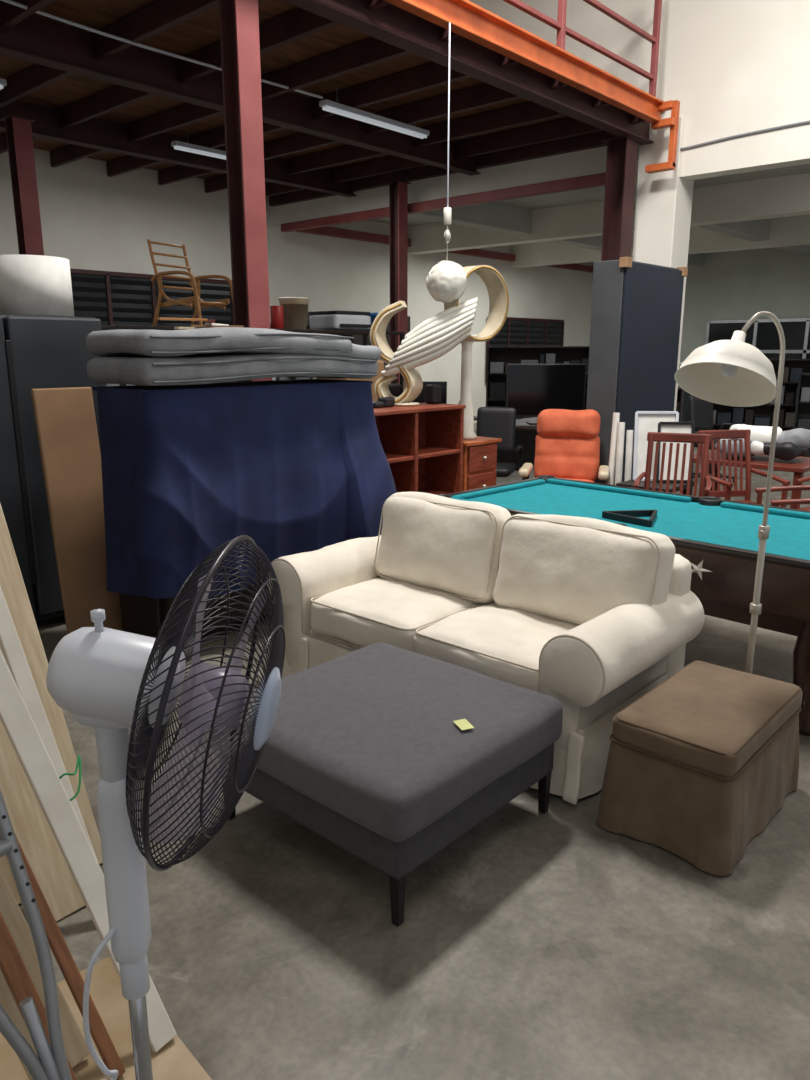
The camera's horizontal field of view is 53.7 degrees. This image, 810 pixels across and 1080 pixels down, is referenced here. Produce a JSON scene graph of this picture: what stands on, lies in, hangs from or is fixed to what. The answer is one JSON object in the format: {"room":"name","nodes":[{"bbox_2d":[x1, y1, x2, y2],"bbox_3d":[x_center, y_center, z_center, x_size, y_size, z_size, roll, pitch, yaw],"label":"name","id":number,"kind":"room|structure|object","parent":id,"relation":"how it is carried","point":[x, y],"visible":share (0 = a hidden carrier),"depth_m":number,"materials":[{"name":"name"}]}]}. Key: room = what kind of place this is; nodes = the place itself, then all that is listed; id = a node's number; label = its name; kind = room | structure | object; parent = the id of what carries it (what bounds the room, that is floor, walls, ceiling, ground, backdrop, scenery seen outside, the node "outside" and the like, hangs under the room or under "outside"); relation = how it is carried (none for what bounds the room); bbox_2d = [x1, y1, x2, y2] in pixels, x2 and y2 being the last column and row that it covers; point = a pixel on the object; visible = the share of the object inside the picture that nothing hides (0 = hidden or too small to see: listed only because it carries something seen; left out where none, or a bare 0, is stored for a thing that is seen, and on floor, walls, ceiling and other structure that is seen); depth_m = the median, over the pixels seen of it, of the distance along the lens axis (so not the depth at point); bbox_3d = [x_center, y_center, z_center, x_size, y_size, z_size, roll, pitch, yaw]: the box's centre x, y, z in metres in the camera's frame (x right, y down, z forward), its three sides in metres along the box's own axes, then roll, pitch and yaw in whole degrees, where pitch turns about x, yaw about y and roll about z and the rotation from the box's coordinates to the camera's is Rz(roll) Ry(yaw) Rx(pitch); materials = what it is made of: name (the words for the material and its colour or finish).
{"room":"second-hand shop","nodes":[
{"label":"second-hand shop","id":0,"kind":"room"},
{"bbox_2d":[0,148,593,422],"bbox_3d":[-3.379,-4.844,12.348,0.200,7.000,25.000,12,18,41],"label":"wall","id":1,"kind":"structure","parent":0,"point":[94,220],"depth_m":13.50,"materials":[{"name":"paint"}]},
{"bbox_2d":[105,274,113,324],"bbox_3d":[-4.241,-3.109,11.540,0.050,1.400,0.060,12,18,41],"label":"mullion","id":2,"kind":"object","parent":1,"relation":"attached to","point":[107,281],"visible":0.56,"depth_m":11.44,"materials":[{"name":"red metal"}]},
{"bbox_2d":[70,268,228,283],"bbox_3d":[-4.000,-3.852,11.638,0.050,0.060,3.600,12,18,41],"label":"rail","id":3,"kind":"object","parent":1,"relation":"attached to","point":[76,271],"visible":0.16,"depth_m":11.63,"materials":[{"name":"red metal"}]},
{"bbox_2d":[71,273,232,326],"bbox_3d":[-3.999,-3.171,11.799,0.073,1.400,3.600,12,18,41],"label":"shelving","id":4,"kind":"object","parent":1,"relation":"attached to","point":[81,284],"depth_m":11.78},
{"bbox_2d":[308,312,409,367],"bbox_3d":[-0.885,-3.776,15.205,0.080,1.000,2.900,12,18,41],"label":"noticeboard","id":5,"kind":"object","parent":1,"relation":"attached to","point":[357,338],"visible":0.16,"depth_m":15.35,"materials":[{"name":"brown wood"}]},
{"bbox_2d":[489,320,562,345],"bbox_3d":[2.960,-4.597,19.404,0.073,1.450,3.200,12,18,41],"label":"glass","id":6,"kind":"object","parent":1,"relation":"attached to","point":[506,321],"depth_m":19.39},
{"bbox_2d":[19,423,809,1079],"bbox_3d":[3.012,-0.057,7.573,17.400,0.100,25.000,12,18,41],"label":"floor","id":7,"kind":"structure","parent":0,"point":[556,944],"depth_m":2.27,"materials":[{"name":"concrete"}]},
{"bbox_2d":[0,648,85,921],"bbox_3d":[-1.392,0.132,2.468,0.994,1.915,0.201,10,17,37],"label":"board","id":8,"kind":"object","parent":7,"relation":"on","point":[31,828],"visible":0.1,"depth_m":2.40,"materials":[{"name":"wood"}]},
{"bbox_2d":[0,586,96,858],"bbox_3d":[-1.254,0.143,2.420,0.963,1.913,0.052,10,17,35],"label":"batten","id":9,"kind":"object","parent":7,"relation":"on","point":[10,645],"visible":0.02,"depth_m":2.39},
{"bbox_2d":[0,503,102,904],"bbox_3d":[-1.696,0.150,2.325,0.925,1.940,1.100,12,18,41],"label":"wooden board","id":10,"kind":"object","parent":7,"relation":"on","point":[12,584],"visible":0.22,"depth_m":2.66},
{"bbox_2d":[0,314,105,621],"bbox_3d":[-2.505,-0.386,4.772,0.745,1.840,1.280,12,18,41],"label":"cabinet","id":11,"kind":"object","parent":7,"relation":"on","point":[37,351],"visible":0.38,"depth_m":4.59,"materials":[{"name":"metal"}]},
{"bbox_2d":[0,254,73,315],"bbox_3d":[-2.203,-1.502,4.763,0.411,0.330,0.409,12,18,41],"label":"lampshade","id":12,"kind":"object","parent":11,"relation":"on","point":[29,284],"visible":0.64,"depth_m":4.60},
{"bbox_2d":[31,387,122,633],"bbox_3d":[-1.868,-0.140,4.601,0.183,1.442,0.340,12,18,41],"label":"cardboard panel","id":13,"kind":"object","parent":7,"relation":"on","point":[65,419],"visible":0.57,"depth_m":4.56,"materials":[{"name":"cardboard"}]},
{"bbox_2d":[0,957,211,1079],"bbox_3d":[-0.770,1.260,1.802,0.540,0.011,0.700,-12,18,-42],"label":"board","id":14,"kind":"object","parent":7,"relation":"on","point":[173,1061],"visible":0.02,"depth_m":1.92,"materials":[{"name":"wood"}]},
{"bbox_2d":[0,789,71,1079],"bbox_3d":[-0.775,0.720,1.475,0.373,1.188,0.193,8,15,29],"label":"crutch","id":15,"kind":"object","parent":14,"relation":"on","point":[51,1063],"visible":1,"depth_m":1.52,"materials":[{"name":"metal"}]},
{"bbox_2d":[0,911,76,1079],"bbox_3d":[-1.089,0.399,1.732,0.912,1.696,0.045,7,15,26],"label":"batten","id":16,"kind":"object","parent":14,"relation":"on","point":[16,975],"visible":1,"depth_m":1.73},
{"bbox_2d":[0,869,89,1079],"bbox_3d":[-1.229,0.302,1.818,1.010,1.858,0.126,5,14,22],"label":"board","id":17,"kind":"object","parent":14,"relation":"on","point":[76,1048],"visible":0.26,"depth_m":1.86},
{"bbox_2d":[0,835,125,1078],"bbox_3d":[-1.081,0.323,1.838,0.958,1.790,0.033,6,15,25],"label":"batten","id":18,"kind":"object","parent":14,"relation":"on","point":[60,950],"visible":0.62,"depth_m":1.84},
{"bbox_2d":[0,650,176,1051],"bbox_3d":[-1.016,0.273,1.939,1.012,1.845,0.062,7,15,26],"label":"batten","id":19,"kind":"object","parent":14,"relation":"on","point":[15,717],"visible":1,"depth_m":1.93,"materials":[{"name":"wood"}]},
{"bbox_2d":[59,755,80,800],"bbox_3d":[-0.909,0.658,2.179,0.052,0.096,0.117,6,15,24],"label":"twine","id":20,"kind":"object","parent":19,"relation":"attached to","point":[79,757],"visible":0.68,"depth_m":2.19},
{"bbox_2d":[46,535,284,1079],"bbox_3d":[-0.378,0.689,1.175,0.431,1.415,0.436,-1,13,-5],"label":"pedestal fan","id":21,"kind":"object","parent":7,"relation":"on","point":[110,681],"visible":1,"depth_m":1.03,"materials":[{"name":"white plastic"}]},
{"bbox_2d":[93,379,396,659],"bbox_3d":[-0.879,-0.213,4.876,0.974,1.455,1.885,12,18,41],"label":"cloth","id":22,"kind":"object","parent":7,"relation":"on","point":[291,467],"visible":0.93,"depth_m":4.39,"materials":[{"name":"blue fabric"}]},
{"bbox_2d":[85,328,379,384],"bbox_3d":[-0.923,-1.071,4.640,0.658,0.300,1.677,12,18,41],"label":"mattress","id":23,"kind":"object","parent":22,"relation":"on","point":[172,356],"visible":1,"depth_m":4.20,"materials":[{"name":"fabric"}]},
{"bbox_2d":[147,239,232,326],"bbox_3d":[-1.794,-2.161,6.771,0.584,0.713,0.472,8,15,29],"label":"wooden armchair","id":24,"kind":"object","parent":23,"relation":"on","point":[198,303],"visible":0.93,"depth_m":6.72,"materials":[{"name":"brown wood"}]},
{"bbox_2d":[157,317,243,328],"bbox_3d":[-1.053,-1.164,4.317,0.281,0.060,0.490,9,16,33],"label":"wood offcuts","id":25,"kind":"object","parent":23,"relation":"on","point":[209,324],"visible":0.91,"depth_m":4.29,"materials":[{"name":"wood"}]},
{"bbox_2d":[101,325,404,394],"bbox_3d":[-1.301,-1.054,7.597,0.590,1.830,3.246,12,18,41],"label":"shelving","id":26,"kind":"object","parent":7,"relation":"on","point":[104,327],"visible":0.06,"depth_m":7.38,"materials":[{"name":"metal"}]},
{"bbox_2d":[270,305,283,328],"bbox_3d":[-1.180,-2.053,7.381,0.120,0.208,0.120,12,18,41],"label":"canister","id":27,"kind":"object","parent":26,"relation":"on","point":[276,312],"visible":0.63,"depth_m":7.34,"materials":[{"name":"plastic"}]},
{"bbox_2d":[278,297,308,328],"bbox_3d":[-1.050,-2.143,7.585,0.300,0.290,0.300,12,18,41],"label":"bucket","id":28,"kind":"object","parent":26,"relation":"on","point":[295,309],"visible":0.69,"depth_m":7.48,"materials":[{"name":"plastic"}]},
{"bbox_2d":[309,310,371,330],"bbox_3d":[-0.630,-2.194,8.014,0.450,0.180,0.500,12,18,41],"label":"printer","id":29,"kind":"object","parent":26,"relation":"on","point":[333,319],"visible":0.91,"depth_m":7.87,"materials":[{"name":"white plastic"}]},
{"bbox_2d":[317,360,383,400],"bbox_3d":[-0.500,-0.890,7.513,0.400,1.550,0.500,12,18,41],"label":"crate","id":30,"kind":"object","parent":7,"relation":"on","point":[374,379],"visible":0.06,"depth_m":7.32,"materials":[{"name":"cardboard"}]},
{"bbox_2d":[223,642,561,926],"bbox_3d":[-0.063,0.775,2.864,0.936,0.464,0.907,12,18,41],"label":"ottoman","id":31,"kind":"object","parent":7,"relation":"on","point":[364,749],"visible":0.84,"depth_m":2.56,"materials":[{"name":"fabric"}]},
{"bbox_2d":[230,642,561,843],"bbox_3d":[-0.061,0.644,2.832,0.932,0.195,0.903,12,18,41],"label":"cushion","id":32,"kind":"object","parent":31,"relation":"on","point":[367,738],"depth_m":2.58,"materials":[{"name":"grey fabric"}]},
{"bbox_2d":[374,403,465,495],"bbox_3d":[-0.068,-0.471,6.508,0.440,1.200,1.240,12,18,41],"label":"bookcase","id":33,"kind":"object","parent":7,"relation":"on","point":[422,444],"visible":0.33,"depth_m":6.69,"materials":[{"name":"wood"}]},
{"bbox_2d":[373,397,394,407],"bbox_3d":[-0.202,-1.094,6.345,0.100,0.079,0.241,12,18,41],"label":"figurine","id":34,"kind":"object","parent":33,"relation":"on","point":[382,402],"depth_m":6.34,"materials":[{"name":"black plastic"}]},
{"bbox_2d":[425,384,440,403],"bbox_3d":[0.199,-1.237,6.770,0.100,0.162,0.198,12,18,41],"label":"speaker","id":35,"kind":"object","parent":33,"relation":"on","point":[432,393],"depth_m":6.77,"materials":[{"name":"black plastic"}]},
{"bbox_2d":[370,265,508,405],"bbox_3d":[0.275,-1.653,6.496,1.125,1.095,0.271,-1,13,-4],"label":"sculpture","id":36,"kind":"object","parent":33,"relation":"on","point":[439,334],"visible":0.92,"depth_m":6.42,"materials":[{"name":"beige stone"}]},
{"bbox_2d":[463,436,501,490],"bbox_3d":[0.529,-0.468,7.187,0.485,0.880,0.500,12,18,41],"label":"base cabinet","id":37,"kind":"object","parent":7,"relation":"on","point":[480,453],"visible":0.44,"depth_m":6.96,"materials":[{"name":"orange wood"}]},
{"bbox_2d":[458,335,476,439],"bbox_3d":[0.534,-1.333,6.990,0.200,0.890,0.200,12,18,41],"label":"shaft","id":38,"kind":"object","parent":37,"relation":"on","point":[466,353],"visible":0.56,"depth_m":6.96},
{"bbox_2d":[266,495,704,804],"bbox_3d":[0.308,0.314,3.767,1.906,0.942,1.013,12,18,41],"label":"sofa","id":39,"kind":"object","parent":7,"relation":"on","point":[590,615],"visible":0.82,"depth_m":3.46,"materials":[{"name":"beige fabric"}]},
{"bbox_2d":[310,578,475,651],"bbox_3d":[0.003,0.359,3.952,0.685,0.244,0.730,12,18,41],"label":"seat cushion","id":40,"kind":"object","parent":39,"relation":"on","point":[347,614],"depth_m":3.78,"materials":[{"name":"fabric"}]},
{"bbox_2d":[376,495,510,604],"bbox_3d":[0.189,0.032,4.039,0.777,0.496,0.300,12,5,41],"label":"cushion","id":41,"kind":"object","parent":39,"relation":"on","point":[444,548],"depth_m":3.88,"materials":[{"name":"fabric"}]},
{"bbox_2d":[414,602,574,692],"bbox_3d":[0.506,0.465,3.511,0.686,0.245,0.739,12,18,41],"label":"seat cushion","id":42,"kind":"object","parent":39,"relation":"on","point":[503,641],"depth_m":3.34,"materials":[{"name":"fabric"}]},
{"bbox_2d":[494,512,673,626],"bbox_3d":[0.774,0.146,3.533,0.794,0.506,0.307,12,5,41],"label":"cushion","id":43,"kind":"object","parent":39,"relation":"on","point":[551,569],"depth_m":3.41,"materials":[{"name":"fabric"}]},
{"bbox_2d":[476,407,522,476],"bbox_3d":[0.865,-0.775,8.043,0.606,1.077,0.553,4,14,17],"label":"office chair","id":44,"kind":"object","parent":7,"relation":"on","point":[493,422],"visible":0.42,"depth_m":8.11,"materials":[{"name":"black leather"}]},
{"bbox_2d":[497,417,537,466],"bbox_3d":[1.635,-0.897,9.028,1.000,0.860,1.450,12,18,41],"label":"desk","id":45,"kind":"object","parent":7,"relation":"on","point":[525,433],"visible":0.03,"depth_m":9.30,"materials":[{"name":"black wood"}]},
{"bbox_2d":[506,364,586,423],"bbox_3d":[1.522,-1.583,8.668,0.850,0.640,0.220,0,13,0],"label":"television","id":46,"kind":"object","parent":45,"relation":"on","point":[531,389],"visible":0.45,"depth_m":8.62,"materials":[{"name":"black plastic"}]},
{"bbox_2d":[486,346,588,418],"bbox_3d":[2.144,-2.267,12.969,1.630,1.700,0.340,3,14,12],"label":"bookcase","id":47,"kind":"object","parent":7,"relation":"on","point":[498,357],"visible":0.23,"depth_m":12.92,"materials":[{"name":"brown wood"}]},
{"bbox_2d":[518,409,608,483],"bbox_3d":[1.425,-0.589,7.147,0.770,1.112,0.795,3,14,14],"label":"recliner","id":48,"kind":"object","parent":7,"relation":"on","point":[567,442],"visible":0.72,"depth_m":7.23,"materials":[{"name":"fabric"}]},
{"bbox_2d":[536,409,598,438],"bbox_3d":[1.486,-1.053,7.307,0.561,0.284,0.257,3,6,14],"label":"pillow","id":49,"kind":"object","parent":48,"relation":"on","point":[551,424],"depth_m":7.21,"materials":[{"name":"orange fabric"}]},
{"bbox_2d":[607,413,632,484],"bbox_3d":[1.941,-0.586,7.208,0.220,1.103,0.159,12,18,41],"label":"posters","id":50,"kind":"object","parent":7,"relation":"on","point":[618,428],"visible":0.54,"depth_m":7.15,"materials":[{"name":"white paper"}]},
{"bbox_2d":[435,475,809,735],"bbox_3d":[1.419,0.230,4.425,2.454,0.802,1.185,13,19,43],"label":"pool table","id":51,"kind":"object","parent":7,"relation":"on","point":[720,540],"visible":0.49,"depth_m":3.85,"materials":[{"name":"fabric"}]},
{"bbox_2d":[451,497,542,512],"bbox_3d":[0.626,-0.155,4.420,0.055,0.033,1.020,-13,19,-43],"label":"cushion","id":52,"kind":"object","parent":51,"relation":"on","point":[454,498],"depth_m":4.49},
{"bbox_2d":[452,479,545,498],"bbox_3d":[0.616,-0.322,5.121,0.910,0.033,0.055,-13,19,-43],"label":"cushion","id":53,"kind":"object","parent":51,"relation":"on","point":[530,483],"depth_m":5.09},
{"bbox_2d":[546,479,691,502],"bbox_3d":[1.337,-0.320,5.111,0.055,0.033,1.020,-13,19,-43],"label":"cushion","id":54,"kind":"object","parent":51,"relation":"on","point":[673,497],"depth_m":5.05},
{"bbox_2d":[602,509,656,526],"bbox_3d":[1.191,-0.127,4.272,0.272,0.034,0.313,5,14,21],"label":"triangle","id":55,"kind":"object","parent":51,"relation":"on","point":[629,516],"visible":1,"depth_m":4.26,"materials":[{"name":"black plastic"}]},
{"bbox_2d":[639,529,809,559],"bbox_3d":[1.482,0.043,3.587,0.055,0.033,1.020,-13,19,-43],"label":"cushion","id":56,"kind":"object","parent":51,"relation":"on","point":[652,532],"depth_m":3.60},
{"bbox_2d":[720,502,809,519],"bbox_3d":[2.192,-0.121,4.279,0.055,0.033,1.020,-13,19,-43],"label":"cushion","id":57,"kind":"object","parent":51,"relation":"on","point":[739,506],"depth_m":4.44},
{"bbox_2d":[586,257,687,484],"bbox_3d":[2.234,-1.418,7.817,0.345,2.435,1.280,12,18,41],"label":"tall cabinet","id":58,"kind":"object","parent":7,"relation":"on","point":[636,308],"visible":0.57,"depth_m":7.39,"materials":[{"name":"metal"}]},
{"bbox_2d":[616,479,693,494],"bbox_3d":[2.121,-0.214,6.811,0.460,0.560,0.560,12,18,41],"label":"side table","id":59,"kind":"object","parent":7,"relation":"on","point":[630,483],"visible":0.16,"depth_m":6.64,"materials":[{"name":"brown wood"}]},
{"bbox_2d":[633,411,678,480],"bbox_3d":[2.120,-0.793,6.767,0.362,0.582,0.090,0,13,2],"label":"picture frame","id":60,"kind":"object","parent":59,"relation":"on","point":[645,421],"visible":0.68,"depth_m":6.76,"materials":[{"name":"white plastic"}]},
{"bbox_2d":[656,422,694,482],"bbox_3d":[2.258,-0.733,6.689,0.302,0.502,0.081,0,13,2],"label":"picture frame","id":61,"kind":"object","parent":59,"relation":"on","point":[666,427],"visible":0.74,"depth_m":6.69,"materials":[{"name":"metal"}]},
{"bbox_2d":[632,117,693,410],"bbox_3d":[2.966,-2.663,9.450,0.480,4.100,0.450,12,18,41],"label":"concrete pillar","id":62,"kind":"structure","parent":7,"relation":"on","point":[663,208],"depth_m":9.02,"materials":[{"name":"paint"}]},
{"bbox_2d":[633,432,711,496],"bbox_3d":[1.977,-0.248,5.937,0.536,1.038,0.540,5,14,21],"label":"chair","id":63,"kind":"object","parent":7,"relation":"on","point":[685,438],"visible":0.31,"depth_m":6.05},
{"bbox_2d":[676,365,682,421],"bbox_3d":[3.704,-2.107,12.945,1.430,1.400,0.340,3,14,12],"label":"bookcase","id":64,"kind":"object","parent":7,"relation":"on","point":[680,390],"visible":0.06,"depth_m":12.65,"materials":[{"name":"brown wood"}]},
{"bbox_2d":[680,362,697,432],"bbox_3d":[5.400,-2.792,15.778,0.620,1.380,1.000,12,18,41],"label":"locker","id":65,"kind":"object","parent":7,"relation":"on","point":[685,401],"visible":0.02,"depth_m":15.33,"materials":[{"name":"grey metal"}]},
{"bbox_2d":[596,661,801,875],"bbox_3d":[1.098,0.774,2.929,0.484,0.436,0.782,12,18,41],"label":"footstool","id":66,"kind":"object","parent":7,"relation":"on","point":[700,764],"visible":1,"depth_m":2.71,"materials":[{"name":"brown fabric"}]},
{"bbox_2d":[613,661,800,776],"bbox_3d":[1.104,0.624,2.890,0.430,0.125,0.731,12,18,41],"label":"cushion","id":67,"kind":"object","parent":66,"relation":"on","point":[706,719],"depth_m":2.74,"materials":[{"name":"fabric"}]},
{"bbox_2d":[689,396,735,482],"bbox_3d":[3.913,-1.287,10.195,0.606,1.077,0.553,-7,15,-27],"label":"office chair","id":68,"kind":"object","parent":7,"relation":"on","point":[700,411],"visible":0.41,"depth_m":10.24,"materials":[{"name":"black leather"}]},
{"bbox_2d":[674,311,784,673],"bbox_3d":[1.245,0.044,3.081,0.490,1.786,0.340,1,13,3],"label":"floor lamp","id":69,"kind":"object","parent":7,"relation":"on","point":[733,372],"visible":0.88,"depth_m":3.04,"materials":[{"name":"silver metal"}]},
{"bbox_2d":[698,429,790,507],"bbox_3d":[2.564,-0.302,6.162,0.536,1.038,0.540,-3,14,-13],"label":"chair","id":70,"kind":"object","parent":7,"relation":"on","point":[727,492],"visible":0.47,"depth_m":6.30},
{"bbox_2d":[682,449,809,508],"bbox_3d":[3.021,-0.346,6.977,1.000,0.740,0.750,12,18,41],"label":"display table","id":71,"kind":"object","parent":7,"relation":"on","point":[800,466],"visible":0.27,"depth_m":6.56,"materials":[{"name":"brown wood"}]},
{"bbox_2d":[716,425,809,460],"bbox_3d":[3.031,-0.844,6.850,0.813,0.295,0.617,12,18,41],"label":"pile","id":72,"kind":"object","parent":71,"relation":"on","point":[792,442],"visible":0.7,"depth_m":6.63,"materials":[{"name":"grey fabric"}]},
{"bbox_2d":[713,359,809,429],"bbox_3d":[6.083,-2.283,13.468,2.030,1.500,0.340,5,14,21],"label":"bookcase","id":73,"kind":"object","parent":7,"relation":"on","point":[722,414],"visible":0.26,"depth_m":13.44,"materials":[{"name":"brown wood"}]},
{"bbox_2d":[755,485,809,506],"bbox_3d":[2.664,-0.125,5.417,0.540,1.038,0.536,3,14,12],"label":"chair","id":74,"kind":"object","parent":7,"relation":"on","point":[759,491],"visible":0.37,"depth_m":5.58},
{"bbox_2d":[793,476,809,510],"bbox_3d":[3.270,-0.253,5.956,0.540,1.038,0.536,-7,15,-27],"label":"chair","id":75,"kind":"object","parent":7,"relation":"on","point":[800,481],"visible":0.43,"depth_m":6.04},
{"bbox_2d":[794,373,809,456],"bbox_3d":[6.871,-1.835,12.016,1.830,1.300,0.340,7,15,26],"label":"bookcase","id":76,"kind":"object","parent":7,"relation":"on","point":[802,412],"visible":0.55,"depth_m":12.30,"materials":[{"name":"black wood"}]},
{"bbox_3d":[0.147,-1.108,10.044,0.800,0.800,1.900,12,18,41],"label":"desk","id":77,"kind":"object","parent":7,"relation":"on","visible":0},
{"bbox_2d":[415,381,446,403],"bbox_3d":[0.247,-1.750,10.016,0.550,0.460,0.220,-1,13,-3],"label":"computer monitor","id":78,"kind":"object","parent":77,"relation":"on","point":[421,398],"visible":0.13,"depth_m":9.97,"materials":[{"name":"black plastic"}]},
{"bbox_3d":[-1.019,0.319,5.750,0.238,0.015,0.238,12,18,41],"label":"base plate","id":79,"kind":"object","parent":7,"relation":"on","visible":0},
{"bbox_2d":[219,0,271,381],"bbox_3d":[-1.019,-1.556,5.303,0.170,3.870,0.170,12,18,41],"label":"steel column","id":80,"kind":"structure","parent":79,"relation":"on","point":[246,11],"depth_m":5.07,"materials":[{"name":"metal"}]},
{"bbox_2d":[230,0,250,380],"bbox_3d":[-1.019,-1.556,5.303,0.138,3.870,0.016,12,18,41],"label":"web","id":81,"kind":"object","parent":80,"relation":"attached to","point":[231,1],"visible":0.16,"depth_m":5.13,"materials":[{"name":"red metal"}]},
{"bbox_2d":[0,0,679,272],"bbox_3d":[-0.009,-5.346,10.423,7.120,1.830,22.900,12,18,41],"label":"mezzanine","id":82,"kind":"object","parent":80,"relation":"on","point":[517,95],"visible":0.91,"depth_m":7.90,"materials":[{"name":"brown wood"}]},
{"bbox_2d":[1,0,322,98],"bbox_3d":[-2.240,-3.938,6.183,0.024,0.126,4.301,12,18,41],"label":"cable","id":83,"kind":"object","parent":82,"relation":"attached to","point":[6,1],"visible":0.86,"depth_m":6.31,"materials":[{"name":"white plastic"}]},
{"bbox_2d":[171,130,225,159],"bbox_3d":[-2.337,-4.750,9.643,0.100,0.229,1.050,12,18,41],"label":"light","id":84,"kind":"object","parent":82,"relation":"hanging from","point":[178,145],"visible":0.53,"depth_m":9.49,"materials":[{"name":"white plastic"}]},
{"bbox_2d":[319,88,429,138],"bbox_3d":[-0.282,-4.430,8.301,0.100,0.229,1.550,12,18,41],"label":"light","id":85,"kind":"object","parent":82,"relation":"hanging from","point":[327,105],"visible":0.9,"depth_m":8.21,"materials":[{"name":"white plastic"}]},
{"bbox_2d":[426,23,466,302],"bbox_3d":[0.332,-2.857,6.149,0.323,1.991,0.322,12,18,41],"label":"globe pendant light","id":86,"kind":"object","parent":82,"relation":"hanging from","point":[446,282],"visible":1,"depth_m":6.22,"materials":[{"name":"white plastic"}]},
{"bbox_3d":[-3.856,-0.423,8.863,0.252,0.015,0.252,12,18,41],"label":"base plate","id":87,"kind":"object","parent":7,"relation":"on","visible":0},
{"bbox_2d":[5,117,43,255],"bbox_3d":[-3.856,-2.298,8.416,0.180,3.870,0.180,12,18,41],"label":"steel column","id":88,"kind":"structure","parent":87,"relation":"on","point":[18,130],"depth_m":8.07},
{"bbox_3d":[-0.090,-1.150,11.913,0.252,0.015,0.252,12,18,41],"label":"base plate","id":89,"kind":"object","parent":7,"relation":"on","visible":0},
{"bbox_2d":[389,182,407,382],"bbox_3d":[-0.090,-3.025,11.467,0.180,3.870,0.180,12,18,41],"label":"steel column","id":90,"kind":"structure","parent":89,"relation":"on","point":[402,187],"depth_m":11.20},
{"bbox_2d":[394,184,397,382],"bbox_3d":[-0.090,-3.025,11.467,0.148,3.870,0.016,12,18,41],"label":"web","id":91,"kind":"object","parent":90,"relation":"attached to","point":[395,185],"visible":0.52,"depth_m":11.27,"materials":[{"name":"red metal"}]},
{"bbox_3d":[2.388,-0.617,9.677,0.336,0.015,0.336,12,18,41],"label":"base plate","id":92,"kind":"object","parent":7,"relation":"on","visible":0},
{"bbox_2d":[601,138,637,260],"bbox_3d":[2.388,-2.492,9.230,0.240,3.870,0.240,12,18,41],"label":"steel column","id":93,"kind":"structure","parent":92,"relation":"on","point":[631,145],"depth_m":8.87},
{"bbox_2d":[607,141,625,260],"bbox_3d":[2.388,-2.492,9.230,0.208,3.870,0.016,12,18,41],"label":"web","id":94,"kind":"object","parent":93,"relation":"attached to","point":[619,148],"visible":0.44,"depth_m":8.93,"materials":[{"name":"red metal"}]},
{"bbox_2d":[601,135,643,142],"bbox_3d":[2.388,-4.379,8.781,0.336,0.010,0.336,12,18,41],"label":"plate","id":95,"kind":"object","parent":93,"relation":"on","point":[622,138],"visible":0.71,"depth_m":8.70,"materials":[{"name":"red metal"}]},
{"bbox_2d":[271,0,809,227],"bbox_3d":[4.241,-5.494,7.527,17.200,3.500,0.250,12,18,41],"label":"wall","id":96,"kind":"structure","parent":0,"point":[733,67],"depth_m":8.55,"materials":[{"name":"paint"}]},
{"bbox_2d":[680,120,809,149],"bbox_3d":[5.109,-3.876,6.908,6.603,0.103,0.024,12,18,41],"label":"conduit","id":97,"kind":"object","parent":96,"relation":"attached to","point":[803,122],"visible":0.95,"depth_m":8.28,"materials":[{"name":"grey metal"}]},
{"bbox_2d":[368,164,809,225],"bbox_3d":[7.887,-5.290,11.739,17.200,0.150,10.650,12,18,41],"label":"ceiling","id":98,"kind":"structure","parent":0,"point":[567,197],"depth_m":12.56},
{"bbox_2d":[408,202,704,266],"bbox_3d":[3.577,-5.921,15.578,0.300,0.400,10.650,12,18,41],"label":"beam","id":99,"kind":"structure","parent":98,"relation":"attached to","point":[500,217],"depth_m":13.28,"materials":[{"name":"paint"}]},
{"bbox_2d":[408,172,809,254],"bbox_3d":[6.499,-4.616,10.314,17.200,0.500,0.300,12,18,41],"label":"beam","id":100,"kind":"structure","parent":98,"relation":"attached to","point":[789,195],"depth_m":13.02,"materials":[{"name":"paint"}]},
{"bbox_2d":[510,214,809,267],"bbox_3d":[8.908,-5.236,12.917,17.200,0.500,0.300,12,18,41],"label":"beam","id":101,"kind":"structure","parent":98,"relation":"attached to","point":[790,230],"depth_m":15.51,"materials":[{"name":"paint"}]},
{"bbox_2d":[570,184,809,256],"bbox_3d":[5.658,-5.487,13.756,0.300,0.400,10.650,12,18,41],"label":"beam","id":102,"kind":"structure","parent":98,"relation":"attached to","point":[751,230],"depth_m":13.88,"materials":[{"name":"paint"}]},
{"bbox_2d":[680,248,809,361],"bbox_3d":[11.443,-5.680,15.859,17.400,7.000,0.200,12,18,41],"label":"wall","id":103,"kind":"structure","parent":0,"point":[738,284],"depth_m":18.86,"materials":[{"name":"grey paint"}]},
{"bbox_2d":[709,323,745,342],"bbox_3d":[7.754,-4.984,19.253,0.832,0.446,0.030,12,18,41],"label":"glass","id":104,"kind":"object","parent":103,"relation":"attached to","point":[718,331],"depth_m":19.29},
{"bbox_2d":[708,318,809,323],"bbox_3d":[8.657,-5.043,18.361,3.400,0.080,0.070,12,18,41],"label":"rail","id":105,"kind":"object","parent":103,"relation":"attached to","point":[779,319],"visible":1,"depth_m":18.65,"materials":[{"name":"metal"}]},
{"bbox_2d":[745,322,779,358],"bbox_3d":[8.391,-4.671,18.738,0.815,0.817,0.030,12,18,41],"label":"glass","id":106,"kind":"object","parent":103,"relation":"attached to","point":[768,336],"depth_m":18.67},
{"bbox_2d":[780,322,809,358],"bbox_3d":[8.913,-4.559,18.281,0.710,0.806,0.030,12,18,41],"label":"glass","id":107,"kind":"object","parent":103,"relation":"attached to","point":[794,332],"depth_m":18.27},
{"bbox_2d":[802,320,809,358],"bbox_3d":[9.078,-4.274,18.155,0.080,1.400,0.070,12,18,41],"label":"mullion","id":108,"kind":"object","parent":103,"relation":"attached to","point":[807,329],"visible":0.47,"depth_m":18.07,"materials":[{"name":"metal"}]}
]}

